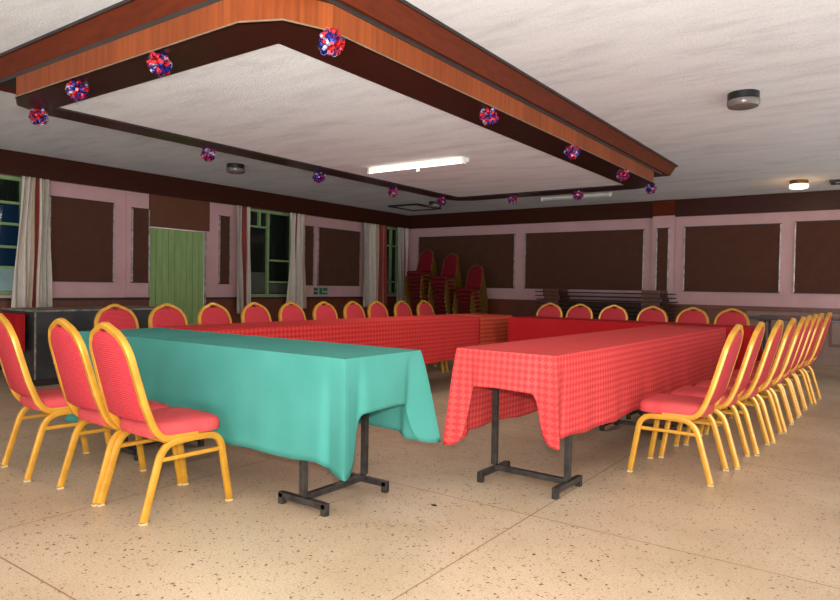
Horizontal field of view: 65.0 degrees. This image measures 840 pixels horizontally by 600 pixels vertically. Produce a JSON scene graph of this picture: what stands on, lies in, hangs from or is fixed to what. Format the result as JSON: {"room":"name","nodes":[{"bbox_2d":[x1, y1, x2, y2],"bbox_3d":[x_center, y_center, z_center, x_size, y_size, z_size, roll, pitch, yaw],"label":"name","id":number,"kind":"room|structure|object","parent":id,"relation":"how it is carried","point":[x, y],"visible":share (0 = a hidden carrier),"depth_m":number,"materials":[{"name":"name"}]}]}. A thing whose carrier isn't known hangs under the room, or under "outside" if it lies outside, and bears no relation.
{"room":"community hall","nodes":[
{"label":"community hall","id":0,"kind":"room"},
{"bbox_2d":[0,174,396,305],"bbox_3d":[-4.830,-0.504,8.919,0.250,2.730,15.300,2,1,36],"label":"wall","id":1,"kind":"structure","parent":0,"point":[116,289],"depth_m":10.67,"materials":[{"name":"pink paint"}]},
{"bbox_2d":[0,175,21,297],"bbox_3d":[-5.594,-0.790,7.742,0.200,1.535,1.840,2,1,36],"label":"window","id":2,"kind":"structure","parent":1,"relation":"in","point":[10,187],"depth_m":8.37,"materials":[{"name":"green glass"}]},
{"bbox_2d":[11,176,51,307],"bbox_3d":[-4.932,-0.712,8.376,0.075,1.686,0.492,2,1,36],"label":"curtain","id":3,"kind":"object","parent":1,"relation":"hanging from","point":[32,280],"visible":0.98,"depth_m":8.37,"materials":[{"name":"beige fabric"}]},
{"bbox_2d":[50,195,114,281],"bbox_3d":[-4.599,-0.809,8.985,0.032,1.125,0.880,2,1,36],"label":"wall panel","id":4,"kind":"object","parent":1,"relation":"attached to","point":[81,230],"visible":0.88,"depth_m":8.96,"materials":[{"name":"brown wood"}]},
{"bbox_2d":[125,194,148,296],"bbox_3d":[-4.136,-0.782,9.632,0.035,1.480,0.350,2,1,36],"label":"trim","id":5,"kind":"structure","parent":1,"relation":"attached to","point":[131,289],"depth_m":9.53,"materials":[{"name":"pink paint"}]},
{"bbox_2d":[131,207,149,282],"bbox_3d":[-4.090,-0.796,9.638,0.032,1.090,0.275,2,1,36],"label":"wall panel","id":6,"kind":"object","parent":1,"relation":"attached to","point":[140,217],"visible":1,"depth_m":9.63,"materials":[{"name":"brown wood"}]},
{"bbox_2d":[148,227,206,324],"bbox_3d":[-3.774,-0.123,10.239,0.072,1.950,1.010,2,1,36],"label":"door","id":7,"kind":"structure","parent":1,"relation":"in","point":[177,260],"depth_m":10.24,"materials":[{"name":"green paint"}]},
{"bbox_2d":[149,194,209,231],"bbox_3d":[-3.711,-1.339,10.214,0.020,0.475,1.060,2,1,36],"label":"wall panel","id":8,"kind":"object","parent":1,"relation":"attached to","point":[165,211],"depth_m":10.18,"materials":[{"name":"brown wood"}]},
{"bbox_2d":[0,298,396,322],"bbox_3d":[-4.731,0.385,8.856,0.030,0.760,15.300,2,1,36],"label":"trim","id":9,"kind":"structure","parent":1,"relation":"attached to","point":[273,306],"depth_m":11.42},
{"bbox_2d":[0,296,396,300],"bbox_3d":[-4.718,-0.013,8.843,0.045,0.035,15.300,2,1,36],"label":"trim","id":10,"kind":"structure","parent":1,"relation":"attached to","point":[121,298],"depth_m":9.73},
{"bbox_2d":[0,149,408,228],"bbox_3d":[-4.683,-1.714,8.803,0.060,0.300,15.300,2,1,36],"label":"trim","id":11,"kind":"structure","parent":1,"relation":"attached to","point":[14,163],"depth_m":10.06,"materials":[{"name":"brown wood"}]},
{"bbox_2d":[218,215,230,283],"bbox_3d":[-3.232,-0.825,10.897,0.032,1.125,0.220,2,1,36],"label":"wall panel","id":12,"kind":"object","parent":1,"relation":"attached to","point":[224,240],"visible":1,"depth_m":10.89,"materials":[{"name":"brown fabric"}]},
{"bbox_2d":[237,205,250,313],"bbox_3d":[-2.976,-0.675,11.111,0.086,1.805,0.312,2,2,38],"label":"curtain","id":13,"kind":"object","parent":1,"relation":"hanging from","point":[243,212],"visible":0.93,"depth_m":11.10,"materials":[{"name":"beige fabric"}]},
{"bbox_2d":[250,209,290,296],"bbox_3d":[-2.721,-0.809,11.761,0.200,1.565,1.300,2,1,36],"label":"window","id":14,"kind":"structure","parent":1,"relation":"in","point":[270,231],"depth_m":11.89,"materials":[{"name":"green glass"}]},
{"bbox_2d":[286,213,306,308],"bbox_3d":[-2.269,-0.714,12.102,0.087,1.746,0.504,2,1,36],"label":"curtain","id":15,"kind":"object","parent":1,"relation":"hanging from","point":[296,291],"visible":0.94,"depth_m":12.12,"materials":[{"name":"beige fabric"}]},
{"bbox_2d":[305,225,313,284],"bbox_3d":[-2.107,-0.839,12.471,0.032,1.125,0.250,2,1,36],"label":"wall panel","id":16,"kind":"object","parent":1,"relation":"attached to","point":[309,230],"visible":0.81,"depth_m":12.48,"materials":[{"name":"brown fabric"}]},
{"bbox_2d":[317,227,360,285],"bbox_3d":[-1.607,-0.845,13.170,0.032,1.125,1.230,2,1,36],"label":"wall panel","id":17,"kind":"object","parent":1,"relation":"attached to","point":[338,251],"visible":1,"depth_m":13.13,"materials":[{"name":"brown fabric"}]},
{"bbox_2d":[363,223,386,306],"bbox_3d":[-0.944,-0.729,13.955,0.087,1.745,0.799,2,1,36],"label":"curtain","id":18,"kind":"object","parent":1,"relation":"hanging from","point":[375,235],"visible":0.97,"depth_m":13.93,"materials":[{"name":"beige fabric"}]},
{"bbox_2d":[387,227,397,295],"bbox_3d":[-0.686,-0.849,14.607,0.200,1.535,0.780,2,1,36],"label":"window","id":19,"kind":"structure","parent":1,"relation":"in","point":[392,233],"depth_m":14.81,"materials":[{"name":"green glass"}]},
{"bbox_2d":[396,227,408,303],"bbox_3d":[-0.386,-0.736,14.736,0.087,1.745,0.435,2,1,36],"label":"curtain","id":20,"kind":"object","parent":1,"relation":"hanging from","point":[403,233],"visible":0.85,"depth_m":14.72,"materials":[{"name":"beige fabric"}]},
{"bbox_2d":[60,44,622,196],"bbox_3d":[-0.099,-1.432,6.442,2.475,0.028,5.655,2,1,36],"label":"ceiling","id":21,"kind":"structure","parent":0,"point":[279,100],"depth_m":5.27,"materials":[{"name":"paint"}]},
{"bbox_2d":[16,21,652,200],"bbox_3d":[-0.054,-1.407,6.450,3.000,0.006,6.210,2,1,36],"label":"trim","id":22,"kind":"structure","parent":21,"relation":"attached to","point":[239,39],"depth_m":4.32,"materials":[{"name":"brown wood"}]},
{"bbox_2d":[65,81,89,101],"bbox_3d":[-2.195,-1.346,4.224,0.138,0.144,0.135,0,2,-41],"label":"ball","id":23,"kind":"object","parent":22,"relation":"hanging from","point":[77,90],"visible":0.98,"depth_m":4.20,"materials":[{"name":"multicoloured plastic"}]},
{"bbox_2d":[146,51,171,76],"bbox_3d":[-1.457,-1.323,3.687,0.137,0.146,0.137,1,1,-4],"label":"ball","id":24,"kind":"object","parent":22,"relation":"hanging from","point":[159,63],"visible":1,"depth_m":3.65,"materials":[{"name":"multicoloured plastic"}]},
{"bbox_2d":[15,18,653,183],"bbox_3d":[-0.054,-1.414,6.450,3.012,0.008,6.222,2,1,36],"label":"trim","id":25,"kind":"structure","parent":21,"relation":"attached to","point":[282,19],"depth_m":3.84,"materials":[{"name":"brown wood"}]},
{"bbox_2d":[318,27,344,56],"bbox_3d":[-0.446,-1.302,3.321,0.137,0.140,0.140,1,1,-6],"label":"ball","id":26,"kind":"object","parent":25,"relation":"hanging from","point":[330,42],"visible":1,"depth_m":3.29,"materials":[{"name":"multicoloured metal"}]},
{"bbox_2d":[16,0,653,181],"bbox_3d":[-0.053,-1.484,6.449,3.000,0.133,6.210,2,1,36],"label":"trim","id":27,"kind":"structure","parent":21,"relation":"attached to","point":[317,13],"depth_m":3.81,"materials":[{"name":"orange wood"}]},
{"bbox_2d":[367,157,468,174],"bbox_3d":[-0.043,-1.383,6.863,1.240,0.085,0.095,2,1,36],"label":"tube light","id":28,"kind":"object","parent":21,"relation":"attached to","point":[463,160],"visible":1,"depth_m":6.82,"materials":[{"name":"white plastic"}]},
{"bbox_2d":[0,344,839,599],"bbox_3d":[0.000,1.071,5.726,12.200,0.120,15.700,2,1,36],"label":"floor","id":29,"kind":"structure","parent":0,"point":[768,528],"depth_m":3.18,"materials":[{"name":"stone"}]},
{"bbox_2d":[0,313,115,481],"bbox_3d":[-2.214,0.540,3.958,0.439,0.938,0.594,2,2,42],"label":"banquet chair","id":30,"kind":"object","parent":29,"relation":"on","point":[52,402],"visible":0.73,"depth_m":3.78,"materials":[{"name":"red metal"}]},
{"bbox_2d":[1,306,167,385],"bbox_3d":[-3.888,0.496,7.787,0.770,0.810,1.620,2,1,36],"label":"counter","id":31,"kind":"object","parent":29,"relation":"on","point":[37,355],"depth_m":7.04,"materials":[{"name":"paint"}]},
{"bbox_2d":[0,312,24,352],"bbox_3d":[-4.396,0.342,7.098,0.655,0.400,0.035,2,1,36],"label":"drape","id":32,"kind":"object","parent":31,"relation":"hanging from","point":[17,321],"visible":0.51,"depth_m":7.01,"materials":[{"name":"fabric"}]},
{"bbox_2d":[48,318,181,506],"bbox_3d":[-1.662,0.558,3.579,0.439,0.938,0.594,2,2,39],"label":"banquet chair","id":33,"kind":"object","parent":29,"relation":"on","point":[71,359],"visible":0.76,"depth_m":3.40,"materials":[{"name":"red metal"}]},
{"bbox_2d":[94,304,138,328],"bbox_3d":[-2.368,0.508,5.411,0.594,0.938,0.439,2,1,37],"label":"banquet chair","id":34,"kind":"object","parent":29,"relation":"on","point":[122,317],"visible":0.18,"depth_m":5.55,"materials":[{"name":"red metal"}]},
{"bbox_2d":[89,322,232,526],"bbox_3d":[-1.319,0.569,3.325,0.439,0.938,0.594,2,2,38],"label":"banquet chair","id":35,"kind":"object","parent":29,"relation":"on","point":[120,384],"visible":1,"depth_m":3.18,"materials":[{"name":"fabric"}]},
{"bbox_2d":[148,303,187,327],"bbox_3d":[-2.084,0.504,5.798,0.594,0.938,0.439,2,1,37],"label":"banquet chair","id":36,"kind":"object","parent":29,"relation":"on","point":[173,315],"visible":0.18,"depth_m":5.92,"materials":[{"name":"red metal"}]},
{"bbox_2d":[197,303,231,324],"bbox_3d":[-1.789,0.501,6.213,0.594,0.938,0.439,2,1,36],"label":"banquet chair","id":37,"kind":"object","parent":29,"relation":"on","point":[217,314],"visible":0.2,"depth_m":6.33,"materials":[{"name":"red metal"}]},
{"bbox_2d":[120,413,388,516],"bbox_3d":[-1.160,0.636,4.006,2.370,0.782,0.560,2,1,36],"label":"folding table","id":38,"kind":"object","parent":29,"relation":"on","point":[305,497],"visible":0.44,"depth_m":3.53,"materials":[{"name":"metal"}]},
{"bbox_2d":[65,328,440,480],"bbox_3d":[-1.138,0.547,4.008,2.553,0.614,0.743,2,1,36],"label":"tablecloth","id":39,"kind":"object","parent":38,"relation":"on","point":[306,400],"visible":0.76,"depth_m":3.42,"materials":[{"name":"teal fabric"}]},
{"bbox_2d":[241,302,271,322],"bbox_3d":[-1.495,0.497,6.642,0.594,0.938,0.439,2,1,36],"label":"banquet chair","id":40,"kind":"object","parent":29,"relation":"on","point":[257,313],"visible":0.22,"depth_m":6.75,"materials":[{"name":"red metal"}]},
{"bbox_2d":[278,302,305,320],"bbox_3d":[-1.204,0.493,7.049,0.594,0.938,0.439,2,1,36],"label":"banquet chair","id":41,"kind":"object","parent":29,"relation":"on","point":[286,312],"visible":0.17,"depth_m":7.16,"materials":[{"name":"red fabric"}]},
{"bbox_2d":[312,301,337,319],"bbox_3d":[-0.907,0.490,7.464,0.594,0.938,0.439,2,1,37],"label":"banquet chair","id":42,"kind":"object","parent":29,"relation":"on","point":[326,311],"visible":0.2,"depth_m":7.58,"materials":[{"name":"red fabric"}]},
{"bbox_2d":[477,388,676,499],"bbox_3d":[1.192,0.666,4.525,0.560,0.782,2.420,2,1,37],"label":"folding table","id":43,"kind":"object","parent":29,"relation":"on","point":[567,481],"visible":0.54,"depth_m":3.84,"materials":[{"name":"metal"}]},
{"bbox_2d":[443,325,725,449],"bbox_3d":[1.537,0.539,4.971,0.717,0.547,3.731,2,1,37],"label":"tablecloth","id":44,"kind":"object","parent":43,"relation":"on","point":[576,383],"visible":0.95,"depth_m":3.86,"materials":[{"name":"red fabric"}]},
{"bbox_2d":[636,306,667,321],"bbox_3d":[2.727,0.542,7.968,0.439,0.938,0.594,2,1,36],"label":"banquet chair","id":45,"kind":"object","parent":29,"relation":"on","point":[657,314],"visible":0.19,"depth_m":8.15,"materials":[{"name":"red fabric"}]},
{"bbox_2d":[627,324,743,486],"bbox_3d":[1.661,0.604,4.091,0.594,0.938,0.439,2,1,36],"label":"banquet chair","id":46,"kind":"object","parent":29,"relation":"on","point":[670,407],"visible":1,"depth_m":3.97,"materials":[{"name":"gold metal"}]},
{"bbox_2d":[676,307,708,323],"bbox_3d":[3.110,0.554,7.695,0.439,0.938,0.594,2,1,37],"label":"banquet chair","id":47,"kind":"object","parent":29,"relation":"on","point":[685,316],"visible":0.19,"depth_m":7.87,"materials":[{"name":"red fabric"}]},
{"bbox_2d":[658,322,764,469],"bbox_3d":[1.988,0.602,4.461,0.594,0.938,0.439,2,1,34],"label":"banquet chair","id":48,"kind":"object","parent":29,"relation":"on","point":[730,397],"visible":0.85,"depth_m":4.32,"materials":[{"name":"gold metal"}]},
{"bbox_2d":[714,308,749,325],"bbox_3d":[3.459,0.566,7.445,0.439,0.938,0.594,2,1,37],"label":"banquet chair","id":49,"kind":"object","parent":29,"relation":"on","point":[725,317],"visible":0.16,"depth_m":7.62,"materials":[{"name":"red fabric"}]},
{"bbox_2d":[683,320,783,455],"bbox_3d":[2.307,0.600,4.821,0.594,0.938,0.439,2,1,37],"label":"banquet chair","id":50,"kind":"object","parent":29,"relation":"on","point":[751,389],"visible":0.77,"depth_m":4.63,"materials":[{"name":"gold metal"}]},
{"bbox_2d":[704,318,795,443],"bbox_3d":[2.616,0.598,5.203,0.594,0.938,0.439,2,1,35],"label":"banquet chair","id":51,"kind":"object","parent":29,"relation":"on","point":[786,339],"visible":0.64,"depth_m":4.99,"materials":[{"name":"gold metal"}]},
{"bbox_2d":[720,316,805,433],"bbox_3d":[2.899,0.595,5.555,0.594,0.938,0.439,2,1,35],"label":"banquet chair","id":52,"kind":"object","parent":29,"relation":"on","point":[798,332],"visible":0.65,"depth_m":5.33,"materials":[{"name":"gold metal"}]},
{"bbox_2d":[733,315,811,424],"bbox_3d":[3.164,0.592,5.918,0.594,0.938,0.439,2,1,36],"label":"banquet chair","id":53,"kind":"object","parent":29,"relation":"on","point":[809,317],"visible":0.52,"depth_m":5.82,"materials":[{"name":"gold metal"}]},
{"bbox_2d":[745,314,817,416],"bbox_3d":[3.434,0.589,6.278,0.594,0.938,0.439,2,1,35],"label":"banquet chair","id":54,"kind":"object","parent":29,"relation":"on","point":[815,316],"visible":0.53,"depth_m":6.13,"materials":[{"name":"gold metal"}]},
{"bbox_2d":[759,313,823,409],"bbox_3d":[3.701,0.587,6.626,0.594,0.938,0.439,2,1,37],"label":"banquet chair","id":55,"kind":"object","parent":29,"relation":"on","point":[821,315],"visible":0.46,"depth_m":6.48,"materials":[{"name":"gold metal"}]},
{"bbox_2d":[763,312,831,404],"bbox_3d":[3.990,0.585,6.961,0.594,0.938,0.439,2,1,37],"label":"banquet chair","id":56,"kind":"object","parent":29,"relation":"on","point":[822,334],"visible":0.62,"depth_m":6.73,"materials":[{"name":"gold metal"}]},
{"bbox_3d":[1.106,0.398,13.527,0.439,0.938,0.594,2,1,36],"label":"banquet chair","id":57,"kind":"object","parent":29,"relation":"on","visible":0},
{"bbox_3d":[1.100,0.316,13.501,0.439,0.939,0.594,2,1,36],"label":"banquet chair","id":58,"kind":"object","parent":57,"relation":"on","visible":0},
{"bbox_2d":[459,297,486,313],"bbox_3d":[1.082,0.233,13.484,0.439,0.938,0.594,2,1,35],"label":"banquet chair","id":59,"kind":"object","parent":58,"relation":"on","point":[486,297],"visible":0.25,"depth_m":13.39,"materials":[{"name":"gold metal"}]},
{"bbox_2d":[458,290,486,313],"bbox_3d":[1.074,0.150,13.460,0.439,0.938,0.594,2,1,35],"label":"banquet chair","id":60,"kind":"object","parent":59,"relation":"on","point":[460,309],"visible":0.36,"depth_m":13.30,"materials":[{"name":"gold metal"}]},
{"bbox_2d":[457,287,486,313],"bbox_3d":[1.062,0.067,13.438,0.439,0.938,0.594,2,1,36],"label":"banquet chair","id":61,"kind":"object","parent":60,"relation":"on","point":[477,307],"visible":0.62,"depth_m":13.29,"materials":[{"name":"gold metal"}]},
{"bbox_2d":[456,282,485,313],"bbox_3d":[1.045,-0.015,13.420,0.439,0.938,0.594,2,1,36],"label":"banquet chair","id":62,"kind":"object","parent":61,"relation":"on","point":[459,301],"visible":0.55,"depth_m":13.27,"materials":[{"name":"gold metal"}]},
{"bbox_2d":[455,279,484,313],"bbox_3d":[1.036,-0.098,13.396,0.439,0.938,0.594,2,1,34],"label":"banquet chair","id":63,"kind":"object","parent":62,"relation":"on","point":[475,299],"visible":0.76,"depth_m":13.24,"materials":[{"name":"gold metal"}]},
{"bbox_2d":[453,274,484,313],"bbox_3d":[1.017,-0.181,13.379,0.439,0.938,0.594,2,1,36],"label":"banquet chair","id":64,"kind":"object","parent":63,"relation":"on","point":[464,293],"visible":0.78,"depth_m":13.24,"materials":[{"name":"gold metal"}]},
{"bbox_2d":[452,264,483,310],"bbox_3d":[1.006,-0.264,13.357,0.439,0.938,0.594,2,1,36],"label":"banquet chair","id":65,"kind":"object","parent":64,"relation":"on","point":[475,276],"visible":0.91,"depth_m":13.44,"materials":[{"name":"red fabric"}]},
{"bbox_3d":[0.295,0.585,7.670,0.550,0.782,2.016,2,1,37],"label":"folding table","id":66,"kind":"object","parent":29,"relation":"on","visible":0},
{"bbox_2d":[444,313,511,344],"bbox_3d":[0.702,0.435,8.192,0.713,0.501,0.815,2,1,37],"label":"tablecloth","id":67,"kind":"object","parent":66,"relation":"on","point":[493,328],"visible":0.45,"depth_m":7.96,"materials":[{"name":"red fabric"}]},
{"bbox_3d":[0.153,0.368,14.208,0.439,0.938,0.594,2,1,35],"label":"banquet chair","id":68,"kind":"object","parent":29,"relation":"on","visible":0},
{"bbox_3d":[0.143,0.285,14.185,0.439,0.939,0.594,2,1,36],"label":"banquet chair","id":69,"kind":"object","parent":68,"relation":"on","visible":0},
{"bbox_3d":[0.132,0.202,14.163,0.439,0.938,0.594,2,1,36],"label":"banquet chair","id":70,"kind":"object","parent":69,"relation":"on","visible":0},
{"bbox_3d":[0.116,0.120,14.144,0.439,0.938,0.594,2,1,35],"label":"banquet chair","id":71,"kind":"object","parent":70,"relation":"on","visible":0},
{"bbox_2d":[411,302,435,310],"bbox_3d":[0.108,0.037,14.119,0.439,0.938,0.594,2,1,36],"label":"banquet chair","id":72,"kind":"object","parent":71,"relation":"on","point":[413,303],"visible":0.06,"depth_m":13.99,"materials":[{"name":"gold metal"}]},
{"bbox_2d":[410,298,427,307],"bbox_3d":[0.094,-0.046,14.099,0.439,0.938,0.594,2,1,35],"label":"banquet chair","id":73,"kind":"object","parent":72,"relation":"on","point":[414,299],"visible":0.11,"depth_m":13.94,"materials":[{"name":"gold metal"}]},
{"bbox_2d":[409,294,433,305],"bbox_3d":[0.085,-0.129,14.076,0.439,0.938,0.594,2,1,35],"label":"banquet chair","id":74,"kind":"object","parent":73,"relation":"on","point":[411,296],"visible":0.23,"depth_m":13.93,"materials":[{"name":"red fabric"}]},
{"bbox_2d":[408,274,436,304],"bbox_3d":[0.066,-0.212,14.059,0.439,0.938,0.594,2,1,34],"label":"banquet chair","id":75,"kind":"object","parent":74,"relation":"on","point":[417,291],"visible":0.28,"depth_m":13.89,"materials":[{"name":"gold metal"}]},
{"bbox_2d":[407,270,436,303],"bbox_3d":[0.052,-0.294,14.038,0.439,0.938,0.594,2,1,36],"label":"banquet chair","id":76,"kind":"object","parent":75,"relation":"on","point":[418,287],"visible":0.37,"depth_m":13.87,"materials":[{"name":"gold metal"}]},
{"bbox_2d":[406,267,435,302],"bbox_3d":[0.047,-0.377,14.012,0.439,0.938,0.594,2,1,36],"label":"banquet chair","id":77,"kind":"object","parent":76,"relation":"on","point":[410,284],"visible":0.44,"depth_m":13.84,"materials":[{"name":"gold metal"}]},
{"bbox_2d":[405,262,435,300],"bbox_3d":[0.032,-0.460,13.993,0.439,0.938,0.594,2,1,37],"label":"banquet chair","id":78,"kind":"object","parent":77,"relation":"on","point":[409,280],"visible":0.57,"depth_m":13.85,"materials":[{"name":"gold metal"}]},
{"bbox_2d":[404,257,434,296],"bbox_3d":[0.020,-0.543,13.971,0.439,0.938,0.594,2,1,35],"label":"banquet chair","id":79,"kind":"object","parent":78,"relation":"on","point":[408,276],"visible":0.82,"depth_m":13.81,"materials":[{"name":"gold metal"}]},
{"bbox_2d":[404,249,434,292],"bbox_3d":[0.006,-0.626,13.951,0.439,0.938,0.594,2,1,35],"label":"banquet chair","id":80,"kind":"object","parent":79,"relation":"on","point":[426,258],"visible":0.83,"depth_m":14.04,"materials":[{"name":"red fabric"}]},
{"bbox_3d":[0.642,0.384,13.858,0.439,0.938,0.594,2,1,35],"label":"banquet chair","id":81,"kind":"object","parent":29,"relation":"on","visible":0},
{"bbox_3d":[0.633,0.302,13.835,0.439,0.938,0.594,2,1,35],"label":"banquet chair","id":82,"kind":"object","parent":81,"relation":"on","visible":0},
{"bbox_2d":[436,311,451,314],"bbox_3d":[0.618,0.220,13.815,0.439,0.938,0.594,2,1,35],"label":"banquet chair","id":83,"kind":"object","parent":82,"relation":"on","point":[437,312],"visible":0.12,"depth_m":13.64,"materials":[{"name":"red fabric"}]},
{"bbox_2d":[435,307,458,314],"bbox_3d":[0.611,0.138,13.790,0.439,0.938,0.594,2,1,36],"label":"banquet chair","id":84,"kind":"object","parent":83,"relation":"on","point":[437,308],"visible":0.21,"depth_m":13.62,"materials":[{"name":"gold metal"}]},
{"bbox_2d":[434,285,462,313],"bbox_3d":[0.596,0.057,13.771,0.439,0.938,0.594,2,1,37],"label":"banquet chair","id":85,"kind":"object","parent":84,"relation":"on","point":[437,304],"visible":0.21,"depth_m":13.60,"materials":[{"name":"gold metal"}]},
{"bbox_2d":[433,283,461,313],"bbox_3d":[0.583,-0.025,13.750,0.439,0.938,0.594,2,1,35],"label":"banquet chair","id":86,"kind":"object","parent":85,"relation":"on","point":[436,301],"visible":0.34,"depth_m":13.58,"materials":[{"name":"gold metal"}]},
{"bbox_2d":[432,278,461,313],"bbox_3d":[0.573,-0.107,13.726,0.439,0.938,0.594,2,1,35],"label":"banquet chair","id":87,"kind":"object","parent":86,"relation":"on","point":[437,296],"visible":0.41,"depth_m":13.54,"materials":[{"name":"gold metal"}]},
{"bbox_2d":[431,275,460,313],"bbox_3d":[0.555,-0.189,13.710,0.439,0.938,0.594,2,1,36],"label":"banquet chair","id":88,"kind":"object","parent":87,"relation":"on","point":[434,293],"visible":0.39,"depth_m":13.52,"materials":[{"name":"gold metal"}]},
{"bbox_2d":[430,270,460,309],"bbox_3d":[0.546,-0.271,13.685,0.439,0.938,0.594,2,1,37],"label":"banquet chair","id":89,"kind":"object","parent":88,"relation":"on","point":[434,289],"visible":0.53,"depth_m":13.53,"materials":[{"name":"gold metal"}]},
{"bbox_2d":[429,265,459,305],"bbox_3d":[0.531,-0.353,13.666,0.439,0.938,0.594,2,1,36],"label":"banquet chair","id":90,"kind":"object","parent":89,"relation":"on","point":[433,285],"visible":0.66,"depth_m":13.52,"materials":[{"name":"gold metal"}]},
{"bbox_2d":[428,266,458,301],"bbox_3d":[0.516,-0.434,13.647,0.439,0.938,0.594,2,1,37],"label":"banquet chair","id":91,"kind":"object","parent":90,"relation":"on","point":[432,281],"visible":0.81,"depth_m":13.49,"materials":[{"name":"gold metal"}]},
{"bbox_2d":[427,253,458,297],"bbox_3d":[0.509,-0.516,13.621,0.439,0.938,0.594,2,1,36],"label":"banquet chair","id":92,"kind":"object","parent":91,"relation":"on","point":[451,261],"visible":0.88,"depth_m":13.69,"materials":[{"name":"red fabric"}]},
{"bbox_3d":[2.700,0.643,6.852,1.340,0.782,0.520,2,1,36],"label":"folding table","id":93,"kind":"object","parent":29,"relation":"on","visible":0},
{"bbox_2d":[508,316,761,370],"bbox_3d":[2.250,0.471,7.176,2.585,0.477,0.622,2,1,36],"label":"tablecloth","id":94,"kind":"object","parent":93,"relation":"on","point":[520,328],"visible":0.25,"depth_m":7.24,"materials":[{"name":"red fabric"}]},
{"bbox_2d":[0,0,839,215],"bbox_3d":[0.049,-1.778,5.666,12.200,0.120,15.700,2,1,36],"label":"ceiling","id":95,"kind":"structure","parent":0,"point":[662,73],"depth_m":5.26,"materials":[{"name":"paint"}]},
{"bbox_2d":[0,0,675,176],"bbox_3d":[-0.040,-1.662,6.684,3.398,0.154,6.670,2,1,36],"label":"trim","id":96,"kind":"structure","parent":95,"relation":"attached to","point":[393,14],"depth_m":4.24,"materials":[{"name":"red wood"}]},
{"bbox_2d":[0,0,677,166],"bbox_3d":[-0.039,-1.729,6.682,3.414,0.021,6.686,2,1,36],"label":"trim","id":97,"kind":"structure","parent":95,"relation":"attached to","point":[123,2],"depth_m":4.35,"materials":[{"name":"brown wood"}]},
{"bbox_2d":[727,89,759,110],"bbox_3d":[2.607,-1.607,5.314,0.244,0.118,0.244,2,1,36],"label":"ceiling lamp","id":98,"kind":"object","parent":95,"relation":"attached to","point":[744,99],"visible":1,"depth_m":5.23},
{"bbox_2d":[408,210,839,308],"bbox_3d":[4.491,-0.404,11.814,12.050,2.730,0.250,2,1,36],"label":"wall","id":99,"kind":"structure","parent":0,"point":[786,297],"depth_m":11.61,"materials":[{"name":"pink paint"}]},
{"bbox_2d":[418,234,515,287],"bbox_3d":[0.949,-0.826,14.168,2.430,1.115,0.034,2,1,36],"label":"wall panel","id":100,"kind":"object","parent":99,"relation":"attached to","point":[495,253],"visible":0.71,"depth_m":13.88,"materials":[{"name":"brown fabric"}]},
{"bbox_2d":[411,302,745,323],"bbox_3d":[2.582,0.444,13.014,7.005,0.720,0.030,2,1,36],"label":"trim","id":101,"kind":"structure","parent":99,"relation":"attached to","point":[514,309],"depth_m":13.25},
{"bbox_2d":[524,229,644,290],"bbox_3d":[3.092,-0.757,12.637,2.380,1.115,0.034,2,1,36],"label":"wall panel","id":102,"kind":"object","parent":99,"relation":"attached to","point":[606,259],"visible":0.97,"depth_m":12.57,"materials":[{"name":"brown fabric"}]},
{"bbox_2d":[409,190,839,228],"bbox_3d":[4.548,-1.613,11.573,11.740,0.300,0.060,2,1,36],"label":"trim","id":103,"kind":"structure","parent":99,"relation":"attached to","point":[828,199],"depth_m":12.01,"materials":[{"name":"brown wood"}]},
{"bbox_2d":[410,297,839,313],"bbox_3d":[4.515,0.108,11.617,11.755,0.075,0.050,2,1,36],"label":"trim","id":104,"kind":"structure","parent":99,"relation":"attached to","point":[683,306],"depth_m":11.20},
{"bbox_2d":[655,228,669,293],"bbox_3d":[4.291,-0.667,11.669,0.220,1.215,0.034,2,1,36],"label":"wall panel","id":105,"kind":"object","parent":99,"relation":"attached to","point":[662,234],"visible":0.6,"depth_m":11.66,"materials":[{"name":"brown fabric"}]},
{"bbox_2d":[651,215,674,303],"bbox_3d":[4.310,-0.714,11.694,0.380,1.550,0.029,2,1,36],"label":"trim","id":106,"kind":"structure","parent":99,"relation":"attached to","point":[658,221],"depth_m":11.63,"materials":[{"name":"pink paint"}]},
{"bbox_2d":[653,199,675,215],"bbox_3d":[4.320,-1.628,11.667,0.380,0.278,0.050,2,1,36],"label":"trim","id":107,"kind":"structure","parent":99,"relation":"attached to","point":[660,207],"depth_m":11.64,"materials":[{"name":"red wood"}]},
{"bbox_2d":[683,223,781,292],"bbox_3d":[5.231,-0.696,11.108,1.500,1.130,0.034,2,1,36],"label":"wall panel","id":108,"kind":"object","parent":99,"relation":"attached to","point":[746,258],"visible":1,"depth_m":11.08,"materials":[{"name":"brown fabric"}]},
{"bbox_2d":[746,311,839,355],"bbox_3d":[7.363,0.562,9.597,4.750,0.650,0.030,2,1,36],"label":"trim","id":109,"kind":"structure","parent":99,"relation":"attached to","point":[825,350],"depth_m":10.44,"materials":[{"name":"brown wood"}]},
{"bbox_2d":[793,220,839,293],"bbox_3d":[6.760,-0.657,10.015,1.880,1.150,0.034,2,1,36],"label":"wall panel","id":110,"kind":"object","parent":99,"relation":"attached to","point":[816,243],"visible":1,"depth_m":10.37,"materials":[{"name":"brown fabric"}]},
{"bbox_3d":[-1.055,0.598,5.897,0.550,0.782,2.400,2,1,37],"label":"folding table","id":111,"kind":"object","parent":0,"visible":0},
{"bbox_2d":[157,315,478,364],"bbox_3d":[-0.700,0.450,6.377,0.725,0.504,3.773,2,1,37],"label":"tablecloth","id":112,"kind":"object","parent":111,"relation":"on","point":[438,337],"visible":0.52,"depth_m":6.37,"materials":[{"name":"red fabric"}]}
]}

